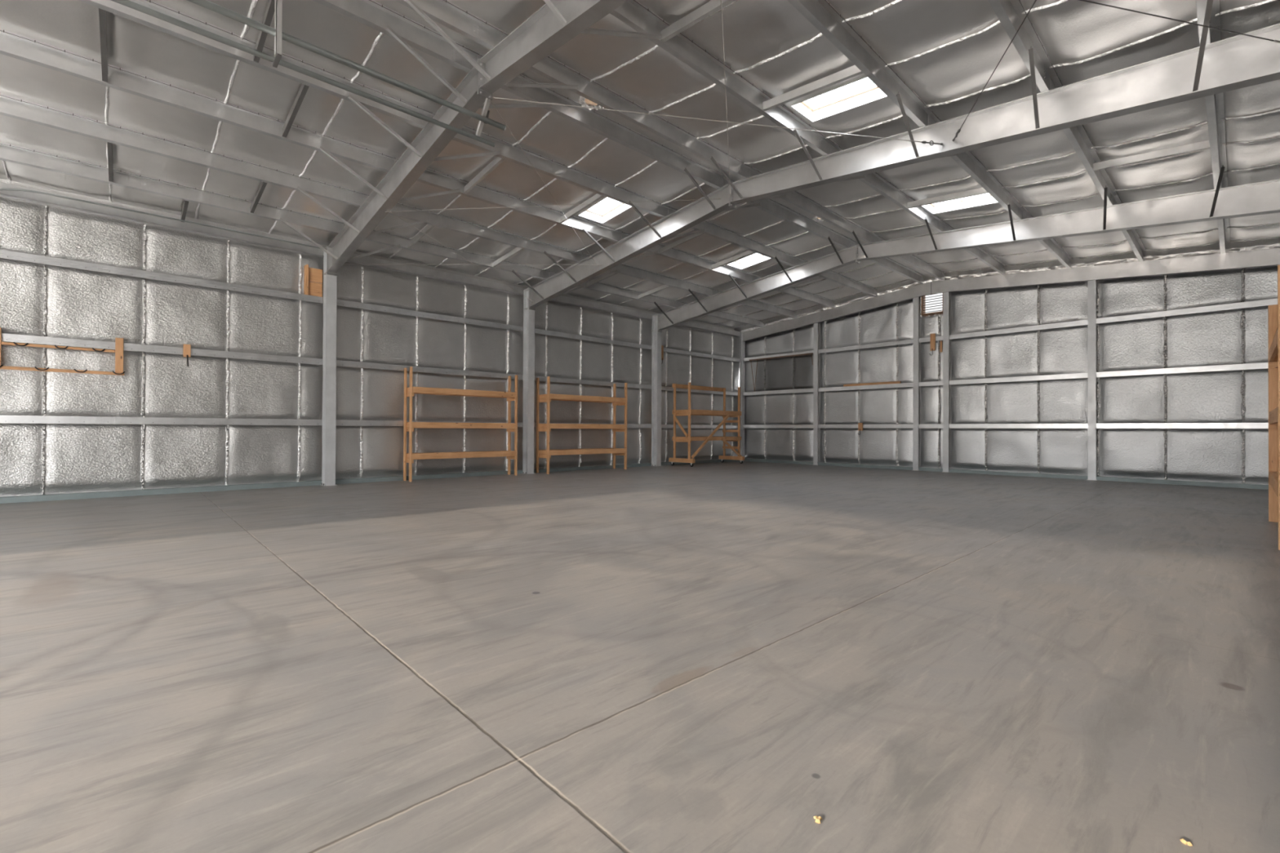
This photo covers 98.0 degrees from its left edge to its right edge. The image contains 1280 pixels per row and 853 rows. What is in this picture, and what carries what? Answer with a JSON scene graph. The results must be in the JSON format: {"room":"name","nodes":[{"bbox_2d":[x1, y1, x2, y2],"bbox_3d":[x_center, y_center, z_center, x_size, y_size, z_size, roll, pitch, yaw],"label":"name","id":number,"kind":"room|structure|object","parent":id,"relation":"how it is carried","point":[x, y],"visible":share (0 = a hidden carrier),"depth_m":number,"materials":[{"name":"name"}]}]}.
{"room":"empty warehouse","nodes":[
{"label":"empty warehouse","id":0,"kind":"room"},
{"bbox_2d":[0,178,740,497],"bbox_3d":[-5.080,-1.392,14.058,25.077,5.340,0.148,1,0,-43],"label":"wall","id":1,"kind":"structure","parent":0,"point":[37,300],"depth_m":11.49,"materials":[{"name":"silver metal"}]},
{"bbox_2d":[0,415,322,425],"bbox_3d":[-10.625,-0.119,8.852,9.884,0.130,0.188,1,0,-43],"label":"wall girt","id":2,"kind":"object","parent":1,"relation":"attached to","point":[3,419],"depth_m":10.21,"materials":[{"name":"metal"}]},
{"bbox_2d":[0,249,323,303],"bbox_3d":[-10.613,-2.797,8.868,9.884,0.130,0.188,1,0,-43],"label":"wall girt","id":3,"kind":"object","parent":1,"relation":"attached to","point":[9,255],"depth_m":10.23,"materials":[{"name":"metal"}]},
{"bbox_2d":[303,264,322,297],"bbox_3d":[-7.093,-3.156,12.080,0.350,0.653,0.100,1,0,-43],"label":"wooden crate","id":4,"kind":"object","parent":3,"relation":"on","point":[310,274],"visible":1,"depth_m":12.08,"materials":[{"name":"brown wood"}]},
{"bbox_2d":[1,333,322,364],"bbox_3d":[-10.619,-1.447,8.860,9.884,0.130,0.188,1,0,-43],"label":"wall girt","id":5,"kind":"object","parent":1,"relation":"attached to","point":[5,337],"depth_m":10.23,"materials":[{"name":"metal"}]},
{"bbox_2d":[0,327,124,375],"bbox_3d":[-9.811,-1.254,9.412,1.609,0.670,0.098,1,0,-43],"label":"tool rack","id":6,"kind":"object","parent":5,"relation":"hanging from","point":[118,351],"visible":1,"depth_m":9.54,"materials":[{"name":"brown wood"}]},
{"bbox_2d":[0,459,739,503],"bbox_3d":[-5.136,1.250,13.952,24.887,0.095,0.190,1,0,-43],"label":"baseboard","id":7,"kind":"structure","parent":1,"relation":"attached to","point":[19,499],"depth_m":11.45,"materials":[{"name":"metal"}]},
{"bbox_2d":[335,419,523,426],"bbox_3d":[-5.099,-0.066,13.987,4.802,0.130,0.188,1,0,-43],"label":"wall girt","id":8,"kind":"object","parent":1,"relation":"attached to","point":[338,422],"depth_m":12.97,"materials":[{"name":"metal"}]},
{"bbox_2d":[336,299,523,331],"bbox_3d":[-5.088,-2.744,14.002,4.802,0.130,0.188,1,0,-43],"label":"wall girt","id":9,"kind":"object","parent":1,"relation":"attached to","point":[339,302],"depth_m":13.68,"materials":[{"name":"metal"}]},
{"bbox_2d":[336,360,523,380],"bbox_3d":[-5.093,-1.394,13.995,4.802,0.130,0.188,1,0,-43],"label":"wall girt","id":10,"kind":"object","parent":1,"relation":"attached to","point":[340,363],"depth_m":13.69,"materials":[{"name":"metal"}]},
{"bbox_2d":[534,376,651,389],"bbox_3d":[-1.426,-1.358,17.403,4.812,0.130,0.188,1,0,-43],"label":"wall girt","id":11,"kind":"object","parent":1,"relation":"attached to","point":[541,378],"depth_m":17.20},
{"bbox_2d":[534,328,652,349],"bbox_3d":[-1.420,-2.708,17.411,4.812,0.130,0.188,1,0,-43],"label":"wall girt","id":12,"kind":"object","parent":1,"relation":"attached to","point":[536,331],"depth_m":17.19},
{"bbox_2d":[663,347,739,361],"bbox_3d":[2.243,-2.673,20.814,4.789,0.130,0.188,1,0,-43],"label":"beam","id":13,"kind":"structure","parent":1,"relation":"attached to","point":[665,349],"depth_m":20.69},
{"bbox_2d":[0,461,1279,852],"bbox_3d":[-0.164,1.388,8.600,25.487,0.200,15.020,1,0,-43],"label":"floor","id":14,"kind":"structure","parent":0,"point":[717,657],"depth_m":2.90,"materials":[{"name":"concrete"}]},
{"bbox_2d":[320,246,337,486],"bbox_3d":[-6.770,-1.299,12.124,0.260,5.157,0.330,1,0,-43],"label":"steel column","id":15,"kind":"structure","parent":14,"relation":"on","point":[330,282],"depth_m":12.05,"materials":[{"name":"metal"}]},
{"bbox_2d":[0,188,319,248],"bbox_3d":[-8.503,-3.734,10.566,5.394,0.318,0.032,1,0,-43],"label":"conduit","id":16,"kind":"object","parent":15,"relation":"attached to","point":[1,189],"visible":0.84,"depth_m":10.13,"materials":[{"name":"grey metal"}]},
{"bbox_2d":[0,182,324,257],"bbox_3d":[-10.571,-3.865,8.907,9.964,0.180,0.134,1,0,-43],"label":"strut","id":17,"kind":"object","parent":15,"relation":"attached to","point":[41,198],"visible":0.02,"depth_m":10.24,"materials":[{"name":"metal"}]},
{"bbox_2d":[279,0,662,275],"bbox_3d":[-1.944,-3.922,6.955,2.263,1.276,13.870,1,0,-43],"label":"rafter","id":18,"kind":"object","parent":15,"relation":"on","point":[557,22],"visible":0.99,"depth_m":7.16,"materials":[{"name":"metal"}]},
{"bbox_2d":[0,142,344,234],"bbox_3d":[-9.744,-4.093,8.019,9.974,0.220,0.150,1,0,-43],"label":"purlin","id":19,"kind":"structure","parent":18,"relation":"on","point":[8,153],"depth_m":9.45,"materials":[{"name":"metal"}]},
{"bbox_2d":[0,93,367,206],"bbox_3d":[-8.756,-4.234,6.957,9.974,0.220,0.150,1,0,-43],"label":"purlin","id":20,"kind":"structure","parent":18,"relation":"on","point":[11,107],"depth_m":8.42,"materials":[{"name":"metal"}]},
{"bbox_2d":[0,29,395,172],"bbox_3d":[-7.741,-4.378,5.867,9.974,0.220,0.150,1,0,-43],"label":"purlin","id":21,"kind":"structure","parent":18,"relation":"on","point":[11,45],"depth_m":7.36,"materials":[{"name":"metal"}]},
{"bbox_2d":[77,0,432,128],"bbox_3d":[-6.733,-4.522,4.784,9.974,0.220,0.150,1,0,-43],"label":"purlin","id":22,"kind":"structure","parent":18,"relation":"on","point":[111,6],"depth_m":6.69,"materials":[{"name":"metal"}]},
{"bbox_2d":[98,8,107,82],"bbox_3d":[-6.154,-4.395,6.381,0.052,0.239,1.400,1,0,-43],"label":"purlin blocking","id":23,"kind":"object","parent":22,"relation":"attached to","point":[102,14],"visible":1,"depth_m":6.33,"materials":[{"name":"metal"}]},
{"bbox_2d":[282,84,309,137],"bbox_3d":[-4.763,-4.382,7.674,0.052,0.239,1.400,1,0,-43],"label":"purlin blocking","id":24,"kind":"object","parent":22,"relation":"attached to","point":[303,90],"visible":1,"depth_m":7.63,"materials":[{"name":"metal"}]},
{"bbox_2d":[312,0,479,73],"bbox_3d":[-5.739,-4.664,3.715,9.974,0.220,0.150,1,0,-43],"label":"purlin","id":25,"kind":"structure","parent":18,"relation":"on","point":[370,13],"depth_m":6.48,"materials":[{"name":"metal"}]},
{"bbox_2d":[253,0,275,62],"bbox_3d":[-4.172,-4.529,6.217,0.052,0.238,1.380,1,0,-43],"label":"purlin blocking","id":26,"kind":"object","parent":25,"relation":"attached to","point":[269,11],"visible":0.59,"depth_m":6.21,"materials":[{"name":"metal"}]},
{"bbox_2d":[272,0,282,67],"bbox_3d":[-3.667,-4.167,5.613,0.050,0.967,0.240,1,0,-43],"label":"hanger","id":27,"kind":"object","parent":25,"relation":"hanging from","point":[278,3],"visible":1,"depth_m":5.53,"materials":[{"name":"grey metal"}]},
{"bbox_2d":[343,223,550,279],"bbox_3d":[-4.255,-4.040,13.120,4.992,0.220,0.150,1,0,-43],"label":"purlin","id":28,"kind":"structure","parent":18,"relation":"on","point":[385,238],"depth_m":13.03,"materials":[{"name":"metal"}]},
{"bbox_2d":[394,0,503,49],"bbox_3d":[-5.330,-4.646,3.275,9.974,0.200,0.150,1,0,-43],"label":"purlin","id":29,"kind":"structure","parent":18,"relation":"on","point":[444,12],"depth_m":6.33,"materials":[{"name":"metal"}]},
{"bbox_2d":[366,194,583,262],"bbox_3d":[-3.267,-4.181,12.058,4.992,0.220,0.150,1,0,-43],"label":"purlin","id":30,"kind":"structure","parent":18,"relation":"on","point":[442,221],"depth_m":11.94,"materials":[{"name":"metal"}]},
{"bbox_2d":[475,97,490,136],"bbox_3d":[-1.976,-3.924,7.075,0.089,0.381,0.319,1,0,-43],"label":"hanger","id":31,"kind":"object","parent":18,"relation":"hanging from","point":[485,113],"visible":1,"depth_m":7.06,"materials":[{"name":"grey metal"}]},
{"bbox_2d":[110,0,495,146],"bbox_3d":[-5.569,-3.747,3.941,9.954,0.057,0.057,1,0,-43],"label":"pipe","id":32,"kind":"object","parent":31,"relation":"hanging from","point":[127,3],"visible":1,"depth_m":5.74,"materials":[{"name":"grey metal"}]},
{"bbox_2d":[186,0,506,130],"bbox_3d":[-5.440,-3.937,3.856,10.024,0.069,0.069,1,0,-43],"label":"pipe","id":33,"kind":"object","parent":31,"relation":"hanging from","point":[208,5],"visible":1,"depth_m":5.92,"materials":[{"name":"grey metal"}]},
{"bbox_2d":[395,158,623,242],"bbox_3d":[-2.252,-4.326,10.967,4.992,0.220,0.150,1,0,-43],"label":"purlin","id":34,"kind":"structure","parent":18,"relation":"on","point":[430,177],"depth_m":10.79,"materials":[{"name":"metal"}]},
{"bbox_2d":[431,112,671,217],"bbox_3d":[-1.244,-4.470,9.884,4.992,0.220,0.150,1,0,-43],"label":"purlin","id":35,"kind":"structure","parent":18,"relation":"on","point":[513,153],"depth_m":9.74,"materials":[{"name":"metal"}]},
{"bbox_2d":[463,156,504,193],"bbox_3d":[-2.697,-4.362,9.594,0.052,0.239,1.400,1,0,-43],"label":"purlin blocking","id":36,"kind":"object","parent":35,"relation":"attached to","point":[497,161],"visible":1,"depth_m":9.57,"materials":[{"name":"grey metal"}]},
{"bbox_2d":[560,193,604,222],"bbox_3d":[-1.159,-4.347,11.023,0.052,0.239,1.400,1,0,-43],"label":"purlin blocking","id":37,"kind":"object","parent":35,"relation":"attached to","point":[597,197],"visible":0.9,"depth_m":11.00,"materials":[{"name":"grey metal"}]},
{"bbox_2d":[477,53,724,189],"bbox_3d":[-0.250,-4.612,8.815,4.992,0.220,0.150,1,0,-43],"label":"purlin","id":38,"kind":"structure","parent":18,"relation":"on","point":[592,120],"depth_m":8.66,"materials":[{"name":"metal"}]},
{"bbox_2d":[500,31,753,178],"bbox_3d":[0.159,-4.594,8.376,4.992,0.200,0.150,1,0,-43],"label":"purlin","id":39,"kind":"structure","parent":18,"relation":"on","point":[548,68],"depth_m":8.13,"materials":[{"name":"metal"}]},
{"bbox_2d":[609,0,834,155],"bbox_3d":[1.227,-4.454,7.225,4.992,0.200,0.150,1,0,-43],"label":"purlin","id":40,"kind":"structure","parent":18,"relation":"on","point":[633,14],"depth_m":6.97,"materials":[{"name":"metal"}]},
{"bbox_2d":[786,0,933,128],"bbox_3d":[2.234,-4.323,6.140,4.992,0.200,0.150,1,0,-43],"label":"purlin","id":41,"kind":"structure","parent":18,"relation":"on","point":[821,14],"depth_m":6.45,"materials":[{"name":"metal"}]},
{"bbox_2d":[660,0,736,42],"bbox_3d":[0.730,-4.364,5.803,0.052,0.231,1.400,1,0,-43],"label":"purlin blocking","id":42,"kind":"object","parent":41,"relation":"attached to","point":[712,6],"visible":1,"depth_m":5.94,"materials":[{"name":"grey metal"}]},
{"bbox_2d":[763,65,862,111],"bbox_3d":[2.188,-4.350,7.157,0.052,0.231,1.400,1,0,-43],"label":"purlin blocking","id":43,"kind":"object","parent":41,"relation":"attached to","point":[853,71],"visible":0.81,"depth_m":7.11,"materials":[{"name":"grey metal"}]},
{"bbox_2d":[987,0,1057,93],"bbox_3d":[3.193,-4.198,5.106,4.992,0.200,0.150,1,0,-43],"label":"purlin","id":44,"kind":"structure","parent":18,"relation":"on","point":[1008,12],"depth_m":5.99,"materials":[{"name":"metal"}]},
{"bbox_2d":[1195,0,1221,44],"bbox_3d":[4.125,-4.076,4.102,4.992,0.200,0.150,1,0,-43],"label":"purlin","id":45,"kind":"structure","parent":18,"relation":"on","point":[1201,5],"depth_m":5.52,"materials":[{"name":"metal"}]},
{"bbox_2d":[403,366,517,481],"bbox_3d":[-4.470,-0.044,14.102,2.830,2.690,0.440,1,0,-43],"label":"shelving","id":46,"kind":"object","parent":14,"relation":"on","point":[409,426],"visible":1,"depth_m":13.76,"materials":[{"name":"brown wood"}]},
{"bbox_2d":[522,287,534,474],"bbox_3d":[-3.106,-1.264,15.529,0.260,5.157,0.330,1,0,-43],"label":"steel column","id":47,"kind":"structure","parent":14,"relation":"on","point":[528,314],"depth_m":15.49,"materials":[{"name":"metal"}]},
{"bbox_2d":[346,253,525,295],"bbox_3d":[-5.082,-3.812,14.008,4.982,0.180,0.134,1,0,-43],"label":"strut","id":48,"kind":"object","parent":47,"relation":"attached to","point":[365,260],"visible":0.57,"depth_m":13.86,"materials":[{"name":"metal"}]},
{"bbox_2d":[511,0,1279,310],"bbox_3d":[1.721,-3.887,10.360,2.263,1.276,13.870,1,0,-43],"label":"rafter","id":49,"kind":"object","parent":47,"relation":"attached to","point":[1239,61],"visible":0.98,"depth_m":7.20,"materials":[{"name":"metal"}]},
{"bbox_2d":[549,271,679,308],"bbox_3d":[-0.587,-4.005,16.528,5.002,0.220,0.150,1,0,-43],"label":"purlin","id":50,"kind":"structure","parent":49,"relation":"on","point":[602,287],"depth_m":16.72,"materials":[{"name":"metal"}]},
{"bbox_2d":[582,253,714,296],"bbox_3d":[0.401,-4.146,15.466,5.002,0.220,0.150,1,0,-43],"label":"purlin","id":51,"kind":"structure","parent":49,"relation":"on","point":[622,268],"depth_m":15.61,"materials":[{"name":"metal"}]},
{"bbox_2d":[621,232,754,282],"bbox_3d":[1.415,-4.290,14.376,5.002,0.220,0.150,1,0,-43],"label":"purlin","id":52,"kind":"structure","parent":49,"relation":"on","point":[673,254],"depth_m":14.47,"materials":[{"name":"metal"}]},
{"bbox_2d":[493,97,943,146],"bbox_3d":[1.187,-3.961,7.259,6.056,0.157,0.034,0,0,-8],"label":"rod","id":53,"kind":"object","parent":49,"relation":"attached to","point":[931,141],"visible":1,"depth_m":7.25,"materials":[{"name":"silver metal"}]},
{"bbox_2d":[668,207,799,266],"bbox_3d":[2.424,-4.434,13.292,5.002,0.220,0.150,1,0,-43],"label":"purlin","id":54,"kind":"structure","parent":49,"relation":"on","point":[711,229],"depth_m":13.34,"materials":[{"name":"metal"}]},
{"bbox_2d":[659,232,703,253],"bbox_3d":[0.966,-4.327,12.997,0.052,0.239,1.400,1,0,-43],"label":"purlin blocking","id":55,"kind":"object","parent":54,"relation":"attached to","point":[685,239],"visible":0.86,"depth_m":13.00,"materials":[{"name":"grey metal"}]},
{"bbox_2d":[723,177,852,248],"bbox_3d":[3.418,-4.576,12.224,5.002,0.220,0.150,1,0,-43],"label":"purlin","id":56,"kind":"structure","parent":49,"relation":"on","point":[771,206],"depth_m":12.34,"materials":[{"name":"metal"}]},
{"bbox_2d":[750,168,876,243],"bbox_3d":[3.826,-4.559,11.784,5.002,0.200,0.150,1,0,-43],"label":"purlin","id":57,"kind":"structure","parent":49,"relation":"on","point":[797,199],"depth_m":11.91,"materials":[{"name":"metal"}]},
{"bbox_2d":[830,142,946,232],"bbox_3d":[4.894,-4.419,10.633,5.002,0.200,0.150,1,0,-43],"label":"purlin","id":58,"kind":"structure","parent":49,"relation":"on","point":[875,181],"depth_m":10.68,"materials":[{"name":"metal"}]},
{"bbox_2d":[928,113,1026,220],"bbox_3d":[5.901,-4.288,9.548,5.002,0.200,0.150,1,0,-43],"label":"purlin","id":59,"kind":"structure","parent":49,"relation":"on","point":[967,161],"depth_m":9.65,"materials":[{"name":"metal"}]},
{"bbox_2d":[907,187,988,208],"bbox_3d":[5.785,-4.315,10.499,0.052,0.231,1.400,1,0,-43],"label":"purlin blocking","id":60,"kind":"object","parent":59,"relation":"attached to","point":[980,191],"visible":0.81,"depth_m":10.46,"materials":[{"name":"grey metal"}]},
{"bbox_2d":[1050,75,1118,205],"bbox_3d":[6.861,-4.162,8.515,5.002,0.200,0.150,1,0,-43],"label":"purlin","id":61,"kind":"structure","parent":49,"relation":"on","point":[1077,136],"depth_m":8.54,"materials":[{"name":"metal"}]},
{"bbox_2d":[1078,0,1279,44],"bbox_3d":[3.388,-3.856,4.893,5.960,0.334,0.019,0,0,-9],"label":"rod","id":62,"kind":"object","parent":49,"relation":"attached to","point":[1086,1],"visible":1,"depth_m":5.16,"materials":[{"name":"metal"}]},
{"bbox_2d":[1204,26,1227,189],"bbox_3d":[7.793,-4.041,7.510,5.002,0.200,0.150,1,0,-43],"label":"purlin","id":63,"kind":"structure","parent":49,"relation":"on","point":[1215,104],"depth_m":7.55,"materials":[{"name":"metal"}]},
{"bbox_2d":[1093,140,1209,171],"bbox_3d":[7.655,-4.064,8.367,0.052,0.221,1.290,1,0,-43],"label":"purlin blocking","id":64,"kind":"object","parent":63,"relation":"attached to","point":[1202,145],"visible":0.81,"depth_m":8.31,"materials":[{"name":"grey metal"}]},
{"bbox_2d":[536,376,626,474],"bbox_3d":[-1.676,-0.023,16.569,2.900,2.700,0.630,1,0,-43],"label":"shelving","id":65,"kind":"object","parent":14,"relation":"on","point":[547,397],"visible":1,"depth_m":16.11,"materials":[{"name":"brown wood"}]},
{"bbox_2d":[651,314,661,466],"bbox_3d":[0.565,-1.228,18.940,0.260,5.157,0.330,1,0,-43],"label":"steel column","id":66,"kind":"structure","parent":14,"relation":"on","point":[656,335],"depth_m":18.94,"materials":[{"name":"metal"}]},
{"bbox_2d":[550,295,653,319],"bbox_3d":[-1.415,-3.777,17.416,4.992,0.180,0.134,1,0,-43],"label":"strut","id":67,"kind":"object","parent":66,"relation":"attached to","point":[564,300],"visible":0.89,"depth_m":17.53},
{"bbox_2d":[653,314,740,336],"bbox_3d":[2.212,-3.742,20.786,4.869,0.180,0.134,1,0,-43],"label":"strut","id":68,"kind":"object","parent":66,"relation":"attached to","point":[688,324],"visible":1,"depth_m":21.13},
{"bbox_2d":[653,166,1279,332],"bbox_3d":[5.392,-3.852,13.772,2.263,1.276,13.870,1,0,-43],"label":"rafter","id":69,"kind":"object","parent":66,"relation":"attached to","point":[1260,197],"visible":1,"depth_m":11.08,"materials":[{"name":"metal"}]},
{"bbox_2d":[678,301,764,327],"bbox_3d":[3.021,-3.970,19.880,4.829,0.220,0.150,1,0,-43],"label":"purlin","id":70,"kind":"structure","parent":69,"relation":"on","point":[723,315],"depth_m":20.29,"materials":[{"name":"metal"}]},
{"bbox_2d":[712,288,796,318],"bbox_3d":[4.008,-4.111,18.819,4.829,0.220,0.150,1,0,-43],"label":"purlin","id":71,"kind":"structure","parent":69,"relation":"on","point":[750,303],"depth_m":19.19,"materials":[{"name":"metal"}]},
{"bbox_2d":[752,275,835,308],"bbox_3d":[5.023,-4.256,17.728,4.829,0.220,0.150,1,0,-43],"label":"purlin","id":72,"kind":"structure","parent":69,"relation":"on","point":[793,291],"depth_m":18.10,"materials":[{"name":"metal"}]},
{"bbox_2d":[797,258,877,297],"bbox_3d":[6.032,-4.400,16.645,4.829,0.220,0.150,1,0,-43],"label":"purlin","id":73,"kind":"structure","parent":69,"relation":"on","point":[833,276],"depth_m":16.89,"materials":[{"name":"metal"}]},
{"bbox_2d":[849,240,924,284],"bbox_3d":[7.026,-4.542,15.576,4.829,0.220,0.150,1,0,-43],"label":"purlin","id":74,"kind":"structure","parent":69,"relation":"on","point":[887,263],"depth_m":15.92,"materials":[{"name":"metal"}]},
{"bbox_2d":[873,235,945,280],"bbox_3d":[7.434,-4.524,15.137,4.829,0.200,0.150,1,0,-43],"label":"purlin","id":75,"kind":"structure","parent":69,"relation":"on","point":[912,260],"depth_m":15.52,"materials":[{"name":"metal"}]},
{"bbox_2d":[942,223,1006,275],"bbox_3d":[8.502,-4.385,13.986,4.829,0.200,0.150,1,0,-43],"label":"purlin","id":76,"kind":"structure","parent":69,"relation":"on","point":[980,253],"depth_m":14.38,"materials":[{"name":"metal"}]},
{"bbox_2d":[1022,209,1071,268],"bbox_3d":[9.509,-4.253,12.901,4.829,0.200,0.150,1,0,-43],"label":"purlin","id":77,"kind":"structure","parent":69,"relation":"on","point":[1052,246],"depth_m":13.32,"materials":[{"name":"metal"}]},
{"bbox_2d":[1113,195,1146,262],"bbox_3d":[10.469,-4.128,11.867,4.829,0.200,0.150,1,0,-43],"label":"purlin","id":78,"kind":"structure","parent":69,"relation":"on","point":[1131,236],"depth_m":12.30,"materials":[{"name":"metal"}]},
{"bbox_2d":[1217,177,1230,253],"bbox_3d":[11.401,-4.006,10.863,4.829,0.200,0.150,1,0,-43],"label":"purlin","id":79,"kind":"structure","parent":69,"relation":"on","point":[1223,224],"depth_m":11.29,"materials":[{"name":"metal"}]},
{"bbox_2d":[668,382,744,466],"bbox_3d":[2.458,-0.056,19.974,2.932,2.840,1.110,1,0,-43],"label":"scaffold","id":80,"kind":"object","parent":14,"relation":"on","point":[725,414],"visible":1,"depth_m":19.52,"materials":[{"name":"brown wood"}]},
{"bbox_2d":[739,333,745,461],"bbox_3d":[4.111,-1.175,22.335,0.160,5.120,0.124,1,0,-43],"label":"column","id":81,"kind":"structure","parent":14,"relation":"on","point":[742,364],"depth_m":22.31,"materials":[{"name":"metal"}]},
{"bbox_2d":[812,322,820,465],"bbox_3d":[6.352,-1.164,19.983,0.210,5.090,0.200,1,0,-43],"label":"wall post","id":82,"kind":"object","parent":14,"relation":"on","point":[816,417],"visible":1,"depth_m":19.95,"materials":[{"name":"metal"}]},
{"bbox_2d":[912,297,920,471],"bbox_3d":[8.694,-1.333,17.464,0.210,5.420,0.200,1,0,-43],"label":"wall post","id":83,"kind":"object","parent":14,"relation":"on","point":[917,320],"visible":1,"depth_m":17.43,"materials":[{"name":"metal"}]},
{"bbox_2d":[742,248,1279,341],"bbox_3d":[9.004,-3.935,17.074,0.113,1.038,14.240,1,0,-43],"label":"rafter","id":84,"kind":"object","parent":83,"relation":"attached to","point":[1267,257],"visible":1,"depth_m":14.88,"materials":[{"name":"metal"}]},
{"bbox_2d":[942,292,951,472],"bbox_3d":[9.286,-1.338,16.827,0.210,5.428,0.200,1,0,-43],"label":"wall post","id":85,"kind":"object","parent":14,"relation":"on","point":[946,295],"visible":1,"depth_m":16.80,"materials":[{"name":"metal"}]},
{"bbox_2d":[1086,280,1097,480],"bbox_3d":[11.636,-1.187,14.297,0.210,5.117,0.205,1,0,-43],"label":"wall post","id":86,"kind":"object","parent":14,"relation":"on","point":[1092,285],"visible":1,"depth_m":14.24,"materials":[{"name":"metal"}]},
{"bbox_2d":[1267,264,1279,550],"bbox_3d":[7.913,-0.193,6.655,2.790,3.010,0.450,1,0,-43],"label":"shelving","id":87,"kind":"object","parent":14,"relation":"on","point":[1273,310],"visible":1,"depth_m":7.69,"materials":[{"name":"brown wood"}]},
{"bbox_2d":[0,0,1279,332],"bbox_3d":[-0.073,-4.324,8.694,25.107,0.803,14.800,1,0,-43],"label":"ceiling","id":88,"kind":"structure","parent":0,"point":[946,51],"depth_m":8.04,"materials":[{"name":"silver metal"}]},
{"bbox_2d":[578,197,631,223],"bbox_3d":[-0.650,-4.605,11.435,0.650,0.373,1.183,1,0,-43],"label":"skylight","id":89,"kind":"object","parent":88,"relation":"attached to","point":[593,214],"depth_m":11.86,"materials":[{"name":"white plastic"}]},
{"bbox_2d":[727,253,770,269],"bbox_3d":[2.985,-4.567,14.853,0.630,0.371,1.163,1,0,-43],"label":"skylight","id":90,"kind":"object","parent":88,"relation":"attached to","point":[740,264],"depth_m":15.24,"materials":[{"name":"white plastic"}]},
{"bbox_2d":[791,76,887,121],"bbox_3d":[2.748,-4.598,7.623,0.580,0.365,1.173,1,0,-43],"label":"window","id":91,"kind":"structure","parent":88,"relation":"attached to","point":[870,92],"depth_m":7.89,"materials":[{"name":"white plastic"}]},
{"bbox_2d":[923,193,997,213],"bbox_3d":[6.381,-4.568,11.074,0.640,0.372,1.243,1,0,-43],"label":"skylight","id":92,"kind":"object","parent":88,"relation":"attached to","point":[982,199],"depth_m":11.34,"materials":[{"name":"white plastic"}]},
{"bbox_2d":[740,248,1277,484],"bbox_3d":[9.053,-1.663,17.170,0.139,6.040,14.800,1,0,-43],"label":"wall","id":93,"kind":"structure","parent":0,"point":[1237,335],"depth_m":15.09,"materials":[{"name":"silver metal"}]},
{"bbox_2d":[743,424,813,427],"bbox_3d":[5.262,-0.003,21.194,0.188,0.130,3.100,1,0,-43],"label":"beam","id":94,"kind":"structure","parent":93,"relation":"attached to","point":[744,425],"depth_m":21.08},
{"bbox_2d":[743,388,813,395],"bbox_3d":[5.268,-1.308,21.201,0.188,0.130,3.100,1,0,-43],"label":"beam","id":95,"kind":"structure","parent":93,"relation":"attached to","point":[802,390],"depth_m":21.05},
{"bbox_2d":[817,424,912,428],"bbox_3d":[7.542,-0.007,18.740,0.188,0.130,3.280,1,0,-43],"label":"beam","id":96,"kind":"structure","parent":93,"relation":"attached to","point":[843,426],"depth_m":18.49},
{"bbox_2d":[817,338,913,353],"bbox_3d":[7.554,-2.682,18.755,0.188,0.130,3.280,1,0,-43],"label":"beam","id":97,"kind":"structure","parent":93,"relation":"attached to","point":[906,341],"depth_m":18.58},
{"bbox_2d":[817,382,913,391],"bbox_3d":[7.548,-1.312,18.747,0.188,0.130,3.280,1,0,-43],"label":"beam","id":98,"kind":"structure","parent":93,"relation":"attached to","point":[904,384],"depth_m":18.57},
{"bbox_2d":[920,293,942,318],"bbox_3d":[9.091,-3.818,17.202,0.210,0.848,0.792,1,0,-43],"label":"air vent","id":99,"kind":"object","parent":93,"relation":"in","point":[931,305],"visible":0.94,"depth_m":17.25,"materials":[{"name":"white"}]},
{"bbox_2d":[742,458,1268,489],"bbox_3d":[9.021,1.329,17.136,0.190,0.095,14.420,1,0,-43],"label":"baseboard","id":100,"kind":"structure","parent":93,"relation":"attached to","point":[1264,486],"depth_m":14.95,"materials":[{"name":"metal"}]},
{"bbox_2d":[741,243,1279,333],"bbox_3d":[8.960,-4.225,17.088,0.152,0.892,14.420,1,0,-43],"label":"trim","id":101,"kind":"structure","parent":93,"relation":"attached to","point":[1277,245],"depth_m":14.80,"materials":[{"name":"silver metal"}]},
{"bbox_2d":[948,423,1088,428],"bbox_3d":[10.480,-0.012,15.579,0.188,0.130,3.290,1,0,-43],"label":"beam","id":102,"kind":"structure","parent":93,"relation":"attached to","point":[951,425],"depth_m":15.42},
{"bbox_2d":[949,320,1088,339],"bbox_3d":[10.491,-2.687,15.594,0.188,0.130,3.290,1,0,-43],"label":"beam","id":103,"kind":"structure","parent":93,"relation":"attached to","point":[1081,322],"depth_m":15.39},
{"bbox_2d":[949,373,1088,384],"bbox_3d":[10.485,-1.317,15.586,0.188,0.130,3.290,1,0,-43],"label":"beam","id":104,"kind":"structure","parent":93,"relation":"attached to","point":[1075,375],"depth_m":15.38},
{"bbox_2d":[1096,422,1268,428],"bbox_3d":[12.823,-0.016,13.057,0.188,0.130,3.265,1,0,-43],"label":"beam","id":105,"kind":"structure","parent":93,"relation":"attached to","point":[1129,425],"depth_m":13.01,"materials":[{"name":"metal"}]},
{"bbox_2d":[1096,362,1268,377],"bbox_3d":[12.829,-1.321,13.064,0.188,0.130,3.265,1,0,-43],"label":"beam","id":106,"kind":"structure","parent":93,"relation":"attached to","point":[1264,365],"depth_m":13.00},
{"bbox_2d":[1096,298,1277,324],"bbox_3d":[12.835,-2.691,13.072,0.188,0.130,3.265,1,0,-43],"label":"beam","id":107,"kind":"structure","parent":93,"relation":"attached to","point":[1273,301],"depth_m":12.95,"materials":[{"name":"metal"}]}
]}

